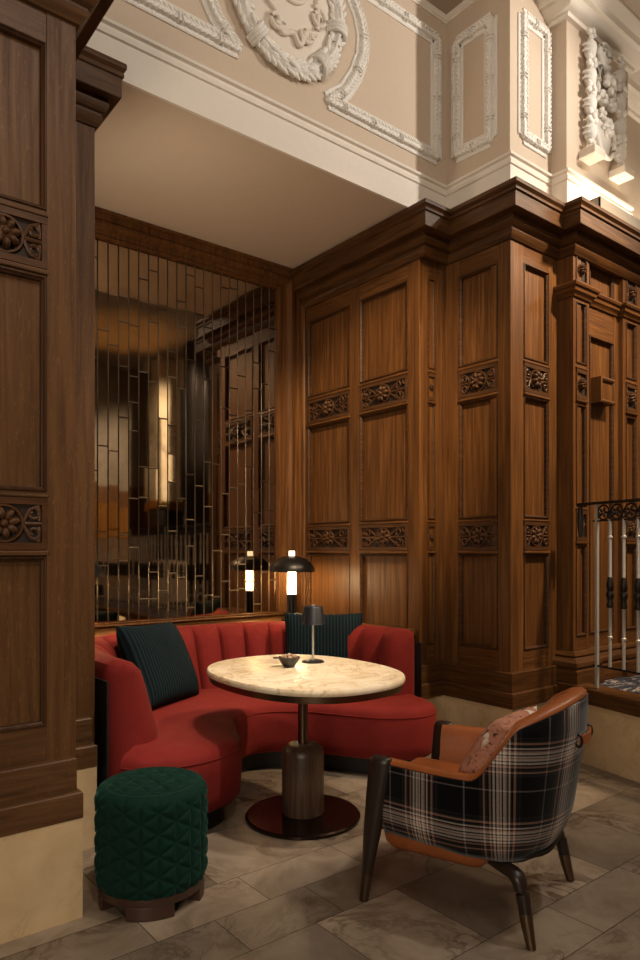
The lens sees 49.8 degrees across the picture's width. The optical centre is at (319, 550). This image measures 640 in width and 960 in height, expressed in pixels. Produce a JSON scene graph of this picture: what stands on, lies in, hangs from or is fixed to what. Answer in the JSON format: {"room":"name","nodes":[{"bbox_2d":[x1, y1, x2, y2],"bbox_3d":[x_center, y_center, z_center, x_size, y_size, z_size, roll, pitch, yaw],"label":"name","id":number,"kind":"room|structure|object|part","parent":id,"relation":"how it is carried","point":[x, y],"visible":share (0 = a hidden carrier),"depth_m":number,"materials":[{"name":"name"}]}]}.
{"room":"hotel lobby","nodes":[
{"label":"hotel lobby","id":0,"kind":"room"},
{"bbox_2d":[0,0,75,768],"bbox_3d":[-1.951,-0.320,1.896,2.514,3.400,0.203,0,0,-39],"label":"wall","id":1,"kind":"structure","parent":0,"point":[38,47],"depth_m":2.56,"materials":[{"name":"brown wood"}]},
{"bbox_3d":[-1.147,-0.320,2.489,0.300,3.400,0.038,0,0,-39],"label":"rail","id":2,"kind":"part","parent":1,"relation":"part of","materials":[{"name":"brown wood"}]},
{"bbox_3d":[-1.140,-1.577,2.480,0.300,0.625,0.031,0,0,-39],"label":"panel moulding","id":3,"kind":"part","parent":1,"relation":"part of","materials":[{"name":"brown wood"}]},
{"bbox_3d":[-1.140,-0.620,2.480,0.300,0.800,0.031,0,0,-39],"label":"panel moulding","id":4,"kind":"part","parent":1,"relation":"part of","materials":[{"name":"brown wood"}]},
{"bbox_3d":[-1.140,0.335,2.480,0.300,0.630,0.031,0,0,-39],"label":"panel moulding","id":5,"kind":"part","parent":1,"relation":"part of","materials":[{"name":"brown wood"}]},
{"bbox_2d":[0,717,96,944],"bbox_3d":[-2.336,1.080,2.606,2.797,0.600,1.812,0,0,-39],"label":"baseboard","id":6,"kind":"structure","parent":1,"relation":"attached to","point":[41,869],"depth_m":2.52,"materials":[{"name":"beige stone"}]},
{"bbox_2d":[22,0,113,60],"bbox_3d":[-1.983,-2.150,2.061,2.670,0.290,0.725,0,0,-39],"label":"trim","id":7,"kind":"structure","parent":1,"relation":"attached to","point":[86,15],"depth_m":2.62,"materials":[{"name":"brown wood"}]},
{"bbox_2d":[76,121,94,743],"bbox_3d":[-1.232,-0.320,3.200,0.344,3.400,0.100,0,0,-39],"label":"wall","id":8,"kind":"structure","parent":0,"point":[85,134],"depth_m":3.24,"materials":[{"name":"brown wood"}]},
{"bbox_2d":[95,83,404,268],"bbox_3d":[-0.702,-2.345,4.600,2.560,0.070,1.532,0,0,-39],"label":"ceiling","id":9,"kind":"structure","parent":0,"point":[158,162],"depth_m":4.40,"materials":[{"name":"beige paint"}]},
{"bbox_2d":[0,754,639,959],"bbox_3d":[0.010,1.430,0.839,8.479,0.100,8.500,0,0,-39],"label":"floor","id":10,"kind":"structure","parent":0,"point":[265,897],"depth_m":2.69,"materials":[{"name":"stone"}]},
{"bbox_2d":[94,767,207,921],"bbox_3d":[-0.674,1.145,2.769,0.441,0.470,0.441,0,0,-3],"label":"stool","id":11,"kind":"object","parent":10,"relation":"on","point":[151,823],"visible":1,"depth_m":2.59,"materials":[{"name":"green fabric"}]},
{"bbox_2d":[95,621,436,829],"bbox_3d":[-0.462,0.949,4.289,2.196,0.862,1.548,0,0,-39],"label":"banquette","id":12,"kind":"object","parent":10,"relation":"on","point":[217,734],"visible":0.63,"depth_m":4.17,"materials":[{"name":"red fabric"}]},
{"bbox_2d":[116,621,198,708],"bbox_3d":[-0.988,0.690,4.245,0.313,0.504,0.584,0,0,24],"label":"throw pillow","id":13,"kind":"object","parent":12,"relation":"on","point":[161,654],"visible":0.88,"depth_m":4.12,"materials":[{"name":"teal fabric"}]},
{"bbox_3d":[-0.409,1.095,4.210,2.087,0.339,1.348,0,0,-39],"label":"seat","id":14,"kind":"part","parent":12,"relation":"part of","materials":[{"name":"red fabric"}]},
{"bbox_2d":[284,612,362,657],"bbox_3d":[0.026,0.676,4.827,0.564,0.484,0.242,0,0,3],"label":"throw pillow","id":15,"kind":"object","parent":12,"relation":"on","point":[331,637],"visible":0.44,"depth_m":4.78,"materials":[{"name":"teal fabric"}]},
{"bbox_2d":[207,654,404,839],"bbox_3d":[-0.088,0.998,3.583,0.880,0.765,1.110,0,0,-39],"label":"pedestal table","id":16,"kind":"object","parent":10,"relation":"on","point":[303,811],"visible":0.99,"depth_m":3.48,"materials":[{"name":"beige stone"}]},
{"bbox_2d":[273,656,299,667],"bbox_3d":[-0.170,0.588,3.657,0.136,0.054,0.120,0,0,-39],"label":"bowl","id":17,"kind":"object","parent":16,"relation":"on","point":[286,662],"visible":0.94,"depth_m":3.62,"materials":[{"name":"black"}]},
{"bbox_3d":[-0.088,0.844,3.583,0.052,0.332,0.052,0,0,-39],"label":"stem","id":18,"kind":"part","parent":16,"relation":"part of","materials":[{"name":"brown metal"}]},
{"bbox_2d":[301,605,324,663],"bbox_3d":[-0.039,0.457,3.823,0.132,0.317,0.132,0,0,-19],"label":"lamp","id":19,"kind":"object","parent":16,"relation":"on","point":[312,615],"visible":1,"depth_m":3.78,"materials":[{"name":"grey metal"}]},
{"bbox_3d":[-0.039,0.353,3.823,0.132,0.100,0.132,0,0,-39],"label":"lamp shade","id":20,"kind":"part","parent":19,"relation":"part of","materials":[{"name":"grey metal"}]},
{"bbox_2d":[359,687,592,950],"bbox_3d":[0.657,0.955,2.788,0.826,0.858,0.710,0,0,32],"label":"armchair","id":21,"kind":"object","parent":10,"relation":"on","point":[517,807],"visible":0.98,"depth_m":2.49,"materials":[{"name":"black fabric"}]},
{"bbox_3d":[0.216,1.087,2.690,0.147,0.585,0.061,0,0,32],"label":"leg","id":22,"kind":"part","parent":21,"relation":"part of","materials":[{"name":"black wood"}]},
{"bbox_3d":[0.533,1.030,2.867,0.532,0.171,0.524,0,0,32],"label":"seat","id":23,"kind":"part","parent":21,"relation":"part of","materials":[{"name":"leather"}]},
{"bbox_3d":[0.559,1.087,3.229,0.147,0.585,0.061,0,0,32],"label":"leg","id":24,"kind":"part","parent":21,"relation":"part of","materials":[{"name":"black wood"}]},
{"bbox_2d":[458,706,536,772],"bbox_3d":[0.709,0.792,2.744,0.235,0.310,0.410,0,0,36],"label":"floral cushion","id":25,"kind":"object","parent":21,"relation":"on","point":[484,747],"visible":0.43,"depth_m":2.60,"materials":[{"name":"fabric"}]},
{"bbox_3d":[0.665,1.253,2.510,0.060,0.261,0.304,0,0,-28],"label":"leg","id":26,"kind":"part","parent":21,"relation":"part of","materials":[{"name":"black wood"}]},
{"bbox_3d":[0.781,1.103,2.710,0.295,0.017,0.470,0,0,32],"label":"underside panel","id":27,"kind":"part","parent":21,"relation":"part of","materials":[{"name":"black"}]},
{"bbox_3d":[0.912,1.253,2.900,0.304,0.261,0.060,0,0,3],"label":"leg","id":28,"kind":"part","parent":21,"relation":"part of","materials":[{"name":"black wood"}]},
{"bbox_2d":[86,0,639,219],"bbox_3d":[1.832,-3.034,5.160,8.700,1.452,0.982,0,0,-39],"label":"wall","id":29,"kind":"structure","parent":0,"point":[404,103],"depth_m":4.52,"materials":[{"name":"beige paint"}]},
{"bbox_3d":[-0.829,-3.178,3.498,1.036,0.933,0.065,0,0,-39],"label":"plaster frame","id":30,"kind":"part","parent":29,"relation":"part of","materials":[{"name":"white paint"}]},
{"bbox_3d":[0.442,-3.158,4.512,1.061,0.933,0.065,0,0,-39],"label":"plaster frame","id":31,"kind":"part","parent":29,"relation":"part of","materials":[{"name":"white paint"}]},
{"bbox_3d":[-0.099,-3.740,3.733,3.900,0.040,0.584,0,0,-39],"label":"crown moulding","id":32,"kind":"part","parent":29,"relation":"part of","materials":[{"name":"white paint"}]},
{"bbox_3d":[1.037,-3.128,4.681,0.066,0.903,0.396,0,0,-39],"label":"plaster frame","id":33,"kind":"part","parent":29,"relation":"part of","materials":[{"name":"white paint"}]},
{"bbox_3d":[1.443,-3.125,4.617,0.373,0.898,0.066,0,0,-39],"label":"plaster frame","id":34,"kind":"part","parent":29,"relation":"part of","materials":[{"name":"white paint"}]},
{"bbox_2d":[306,259,433,642],"bbox_3d":[0.306,-0.345,5.291,0.203,3.450,1.349,0,0,-39],"label":"wall","id":35,"kind":"structure","parent":0,"point":[362,342],"depth_m":5.15,"materials":[{"name":"brown wood"}]},
{"bbox_3d":[0.081,-0.345,5.512,0.038,3.450,0.528,0,0,-39],"label":"rail","id":36,"kind":"part","parent":35,"relation":"part of","materials":[{"name":"brown wood"}]},
{"bbox_3d":[0.073,-1.577,5.505,0.031,0.625,0.528,0,0,-39],"label":"panel moulding","id":37,"kind":"part","parent":35,"relation":"part of","materials":[{"name":"brown wood"}]},
{"bbox_3d":[0.073,-0.620,5.505,0.031,0.800,0.528,0,0,-39],"label":"panel moulding","id":38,"kind":"part","parent":35,"relation":"part of","materials":[{"name":"brown wood"}]},
{"bbox_3d":[0.073,0.335,5.505,0.031,0.630,0.528,0,0,-39],"label":"panel moulding","id":39,"kind":"part","parent":35,"relation":"part of","materials":[{"name":"brown wood"}]},
{"bbox_3d":[0.474,-0.345,5.020,0.038,3.450,0.500,0,0,-39],"label":"rail","id":40,"kind":"part","parent":35,"relation":"part of","materials":[{"name":"brown wood"}]},
{"bbox_3d":[0.465,-1.577,5.013,0.031,0.625,0.500,0,0,-39],"label":"panel moulding","id":41,"kind":"part","parent":35,"relation":"part of","materials":[{"name":"brown wood"}]},
{"bbox_3d":[0.465,-0.620,5.013,0.031,0.800,0.500,0,0,-39],"label":"panel moulding","id":42,"kind":"part","parent":35,"relation":"part of","materials":[{"name":"brown wood"}]},
{"bbox_3d":[0.465,0.335,5.013,0.031,0.630,0.500,0,0,-39],"label":"panel moulding","id":43,"kind":"part","parent":35,"relation":"part of","materials":[{"name":"brown wood"}]},
{"bbox_2d":[289,176,639,308],"bbox_3d":[0.894,-2.150,4.909,2.701,0.290,1.154,0,0,17],"label":"trim","id":44,"kind":"structure","parent":35,"relation":"attached to","point":[515,209],"depth_m":4.67,"materials":[{"name":"brown wood"}]},
{"bbox_2d":[590,196,639,229],"bbox_3d":[3.022,-2.337,5.593,3.000,0.085,0.085,0,0,-39],"label":"trough","id":45,"kind":"object","parent":44,"relation":"on","point":[600,201],"visible":0.41,"depth_m":4.76,"materials":[{"name":"grey metal"}]},
{"bbox_2d":[422,661,557,727],"bbox_3d":[0.631,1.080,5.033,2.156,0.600,0.642,0,0,30],"label":"baseboard","id":46,"kind":"structure","parent":35,"relation":"attached to","point":[529,687],"depth_m":4.60,"materials":[{"name":"brown wood"}]},
{"bbox_2d":[419,258,442,663],"bbox_3d":[0.745,-0.345,4.839,0.239,3.450,0.143,0,0,-39],"label":"wall","id":47,"kind":"structure","parent":0,"point":[429,270],"depth_m":4.79,"materials":[{"name":"brown wood"}]},
{"bbox_3d":[0.761,-0.345,4.816,0.071,3.450,0.038,0,0,-39],"label":"rail","id":48,"kind":"part","parent":47,"relation":"part of","materials":[{"name":"brown wood"}]},
{"bbox_3d":[0.768,-1.577,4.808,0.071,0.625,0.031,0,0,-39],"label":"panel moulding","id":49,"kind":"part","parent":47,"relation":"part of","materials":[{"name":"brown wood"}]},
{"bbox_3d":[0.768,-0.620,4.808,0.071,0.800,0.031,0,0,-39],"label":"panel moulding","id":50,"kind":"part","parent":47,"relation":"part of","materials":[{"name":"brown wood"}]},
{"bbox_3d":[0.768,0.335,4.808,0.071,0.630,0.031,0,0,-39],"label":"panel moulding","id":51,"kind":"part","parent":47,"relation":"part of","materials":[{"name":"brown wood"}]},
{"bbox_2d":[443,239,510,671],"bbox_3d":[1.093,-0.345,4.690,0.203,3.450,0.569,0,0,-39],"label":"wall","id":52,"kind":"structure","parent":0,"point":[468,363],"depth_m":4.67,"materials":[{"name":"brown wood"}]},
{"bbox_3d":[1.077,-0.345,4.648,0.038,3.450,0.326,0,0,-39],"label":"rail","id":53,"kind":"part","parent":52,"relation":"part of","materials":[{"name":"brown wood"}]},
{"bbox_3d":[1.069,-1.577,4.641,0.031,0.625,0.326,0,0,-39],"label":"panel moulding","id":54,"kind":"part","parent":52,"relation":"part of","materials":[{"name":"brown wood"}]},
{"bbox_3d":[1.069,-0.620,4.641,0.031,0.800,0.326,0,0,-39],"label":"panel moulding","id":55,"kind":"part","parent":52,"relation":"part of","materials":[{"name":"brown wood"}]},
{"bbox_3d":[1.069,0.335,4.641,0.031,0.630,0.326,0,0,-39],"label":"panel moulding","id":56,"kind":"part","parent":52,"relation":"part of","materials":[{"name":"brown wood"}]},
{"bbox_2d":[491,239,556,671],"bbox_3d":[1.395,-0.345,4.642,0.530,3.450,0.203,0,0,-39],"label":"wall","id":57,"kind":"structure","parent":0,"point":[533,273],"depth_m":4.59,"materials":[{"name":"brown wood"}]},
{"bbox_3d":[1.432,-0.345,4.623,0.284,3.450,0.038,0,0,-39],"label":"rail","id":58,"kind":"part","parent":57,"relation":"part of","materials":[{"name":"brown wood"}]},
{"bbox_3d":[1.439,-1.577,4.614,0.284,0.625,0.031,0,0,-39],"label":"panel moulding","id":59,"kind":"part","parent":57,"relation":"part of","materials":[{"name":"brown wood"}]},
{"bbox_3d":[1.439,-0.620,4.614,0.284,0.800,0.031,0,0,-39],"label":"panel moulding","id":60,"kind":"part","parent":57,"relation":"part of","materials":[{"name":"brown wood"}]},
{"bbox_3d":[1.439,0.335,4.614,0.284,0.630,0.031,0,0,-39],"label":"panel moulding","id":61,"kind":"part","parent":57,"relation":"part of","materials":[{"name":"brown wood"}]},
{"bbox_2d":[427,0,639,17],"bbox_3d":[2.095,-3.810,1.863,12.800,0.100,9.500,0,0,-39],"label":"ceiling","id":62,"kind":"structure","parent":0,"point":[445,6],"depth_m":4.75,"materials":[{"name":"brown paint"}]},
{"bbox_2d":[557,255,588,650],"bbox_3d":[1.756,-0.345,4.776,0.200,3.450,0.203,0,0,-39],"label":"wall","id":63,"kind":"structure","parent":0,"point":[565,265],"depth_m":4.72,"materials":[{"name":"brown wood"}]},
{"bbox_3d":[1.778,-0.545,4.745,0.135,3.050,0.038,0,0,-39],"label":"rail","id":64,"kind":"part","parent":63,"relation":"part of","materials":[{"name":"brown wood"}]},
{"bbox_3d":[1.785,-1.490,4.736,0.135,0.420,0.031,0,0,-39],"label":"panel moulding","id":65,"kind":"part","parent":63,"relation":"part of","materials":[{"name":"brown wood"}]},
{"bbox_3d":[1.785,-0.655,4.736,0.135,0.690,0.031,0,0,-39],"label":"panel moulding","id":66,"kind":"part","parent":63,"relation":"part of","materials":[{"name":"brown wood"}]},
{"bbox_3d":[1.785,0.270,4.736,0.135,0.620,0.031,0,0,-39],"label":"panel moulding","id":67,"kind":"part","parent":63,"relation":"part of","materials":[{"name":"brown wood"}]},
{"bbox_2d":[589,265,617,647],"bbox_3d":[1.981,-0.545,5.024,0.459,3.050,0.166,0,0,-39],"label":"wall","id":68,"kind":"structure","parent":0,"point":[603,327],"depth_m":5.01,"materials":[{"name":"brown wood"}]},
{"bbox_3d":[2.019,-1.925,4.968,0.330,0.210,0.031,0,0,-39],"label":"panel moulding","id":69,"kind":"part","parent":68,"relation":"part of","materials":[{"name":"brown wood"}]},
{"bbox_3d":[2.019,-0.470,4.968,0.330,2.100,0.031,0,0,-39],"label":"panel moulding","id":70,"kind":"part","parent":68,"relation":"part of","materials":[{"name":"brown wood"}]},
{"bbox_2d":[591,376,615,406],"bbox_3d":[2.028,-1.140,4.937,0.200,0.180,0.085,0,0,-39],"label":"wall box","id":71,"kind":"object","parent":68,"relation":"attached to","point":[603,389],"visible":0.96,"depth_m":4.90,"materials":[{"name":"brown wood"}]},
{"bbox_3d":[2.032,-1.140,4.932,0.180,0.156,0.036,0,0,-39],"label":"panel","id":72,"kind":"part","parent":71,"relation":"part of","materials":[{"name":"brown wood"}]},
{"bbox_2d":[581,705,639,782],"bbox_3d":[3.670,1.184,2.056,0.417,0.392,6.812,0,0,-40],"label":"wall","id":73,"kind":"structure","parent":0,"point":[613,747],"depth_m":4.27,"materials":[{"name":"beige paint"}]},
{"bbox_2d":[556,682,639,717],"bbox_3d":[3.686,0.938,2.071,0.491,0.100,6.816,0,0,-40],"label":"trim","id":74,"kind":"structure","parent":73,"relation":"attached to","point":[617,700],"depth_m":4.30,"materials":[{"name":"brown wood"}]},
{"bbox_2d":[577,498,639,687],"bbox_3d":[3.148,0.285,2.632,0.310,1.205,4.893,0,0,-39],"label":"balustrade","id":75,"kind":"object","parent":74,"relation":"on","point":[623,595],"visible":1,"depth_m":4.35,"materials":[{"name":"grey metal"}]},
{"bbox_3d":[1.793,0.293,4.466,0.020,1.190,0.020,0,0,-26],"label":"post","id":76,"kind":"part","parent":75,"relation":"part of","materials":[{"name":"silver metal"}]},
{"bbox_3d":[3.154,-0.309,2.626,0.295,0.016,4.875,0,0,-39],"label":"rail","id":77,"kind":"part","parent":75,"relation":"part of","materials":[{"name":"grey metal"}]},
{"bbox_3d":[3.187,-0.195,2.575,0.243,0.010,4.754,0,0,-39],"label":"frieze rail","id":78,"kind":"part","parent":75,"relation":"part of","materials":[{"name":"grey metal"}]},
{"bbox_3d":[3.187,0.741,2.575,0.243,0.012,4.754,0,0,-39],"label":"foot rail","id":79,"kind":"part","parent":75,"relation":"part of","materials":[{"name":"grey metal"}]},
{"bbox_2d":[599,675,639,693],"bbox_3d":[5.587,0.996,3.450,4.962,0.168,7.227,0,0,-39],"label":"floor","id":80,"kind":"structure","parent":0,"point":[630,684],"depth_m":4.75,"materials":[{"name":"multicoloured carpet"}]},
{"bbox_2d":[618,279,639,642],"bbox_3d":[2.295,-0.545,5.206,0.259,3.050,0.203,0,0,-39],"label":"wall","id":81,"kind":"structure","parent":0,"point":[628,291],"depth_m":5.13,"materials":[{"name":"brown wood"}]},
{"bbox_3d":[2.311,-0.545,5.170,0.160,3.050,0.038,0,0,-39],"label":"rail","id":82,"kind":"part","parent":81,"relation":"part of","materials":[{"name":"brown wood"}]},
{"bbox_3d":[2.318,0.270,5.162,0.160,0.620,0.031,0,0,-39],"label":"panel moulding","id":83,"kind":"part","parent":81,"relation":"part of","materials":[{"name":"brown wood"}]},
{"bbox_3d":[2.318,-1.490,5.162,0.160,0.420,0.031,0,0,-39],"label":"panel moulding","id":84,"kind":"part","parent":81,"relation":"part of","materials":[{"name":"brown wood"}]},
{"bbox_3d":[2.318,-0.655,5.162,0.160,0.690,0.031,0,0,-39],"label":"panel moulding","id":85,"kind":"part","parent":81,"relation":"part of","materials":[{"name":"brown wood"}]},
{"bbox_3d":[-1.145,-0.480,5.124,2.400,3.720,0.120,0,0,-39],"label":"wall","id":86,"kind":"structure","parent":0,"visible":0},
{"bbox_2d":[95,206,305,630],"bbox_3d":[-1.038,-0.887,5.058,2.275,2.845,0.118,0,0,-39],"label":"mirror","id":87,"kind":"object","parent":86,"relation":"attached to","point":[200,345],"visible":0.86,"depth_m":5.15,"materials":[{"name":"brown mirror"}]},
{"bbox_2d":[95,617,415,636],"bbox_3d":[-0.646,0.559,4.567,2.262,0.042,1.344,0,0,-39],"label":"trim","id":88,"kind":"structure","parent":86,"relation":"attached to","point":[102,632],"depth_m":5.05,"materials":[{"name":"brown wood"}]},
{"bbox_2d":[95,562,104,576],"bbox_3d":[-1.532,0.264,4.310,0.356,0.549,0.356,0,0,-39],"label":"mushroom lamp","id":89,"kind":"object","parent":88,"relation":"on","point":[99,572],"visible":0.08,"depth_m":4.28,"materials":[{"name":"black metal"}]},
{"bbox_2d":[269,550,314,620],"bbox_3d":[-0.219,0.264,5.358,0.356,0.549,0.356,0,0,-39],"label":"mushroom lamp","id":90,"kind":"object","parent":88,"relation":"on","point":[291,564],"visible":0.91,"depth_m":5.29,"materials":[{"name":"black metal"}]},
{"bbox_3d":[-0.219,0.098,5.358,0.356,0.124,0.356,0,0,-39],"label":"lamp shade","id":91,"kind":"part","parent":90,"relation":"part of","materials":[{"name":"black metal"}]},
{"bbox_3d":[-0.219,0.018,5.358,0.048,0.040,0.048,0,0,-39],"label":"knob","id":92,"kind":"part","parent":90,"relation":"part of","materials":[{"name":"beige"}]},
{"bbox_3d":[3.888,-0.545,6.545,3.899,3.050,0.166,0,0,-39],"label":"wall","id":93,"kind":"structure","parent":0,"visible":0},
{"bbox_2d":[552,641,637,684],"bbox_3d":[3.528,0.842,6.146,4.819,0.324,0.190,0,0,-39],"label":"baseboard","id":94,"kind":"structure","parent":93,"relation":"attached to","point":[573,667],"depth_m":4.72,"materials":[{"name":"brown wood"}]},
{"bbox_2d":[553,279,639,323],"bbox_3d":[3.529,-1.768,6.156,4.805,0.085,0.176,0,0,-39],"label":"trim","id":95,"kind":"structure","parent":93,"relation":"attached to","point":[581,290],"depth_m":4.85,"materials":[{"name":"brown wood"}]},
{"bbox_2d":[621,255,639,286],"bbox_3d":[3.854,-2.150,6.314,4.100,0.290,0.215,0,0,-39],"label":"trim","id":96,"kind":"structure","parent":93,"relation":"attached to","point":[633,271],"depth_m":5.08,"materials":[{"name":"brown wood"}]},
{"bbox_3d":[-1.545,-0.465,3.807,0.123,3.690,1.399,0,0,-39],"label":"wall","id":97,"kind":"structure","parent":0,"visible":0},
{"bbox_2d":[76,46,126,131],"bbox_3d":[-1.537,-2.150,3.717,0.402,0.290,1.512,0,0,-39],"label":"trim","id":98,"kind":"structure","parent":97,"relation":"attached to","point":[99,76],"depth_m":3.21,"materials":[{"name":"brown wood"}]}
]}

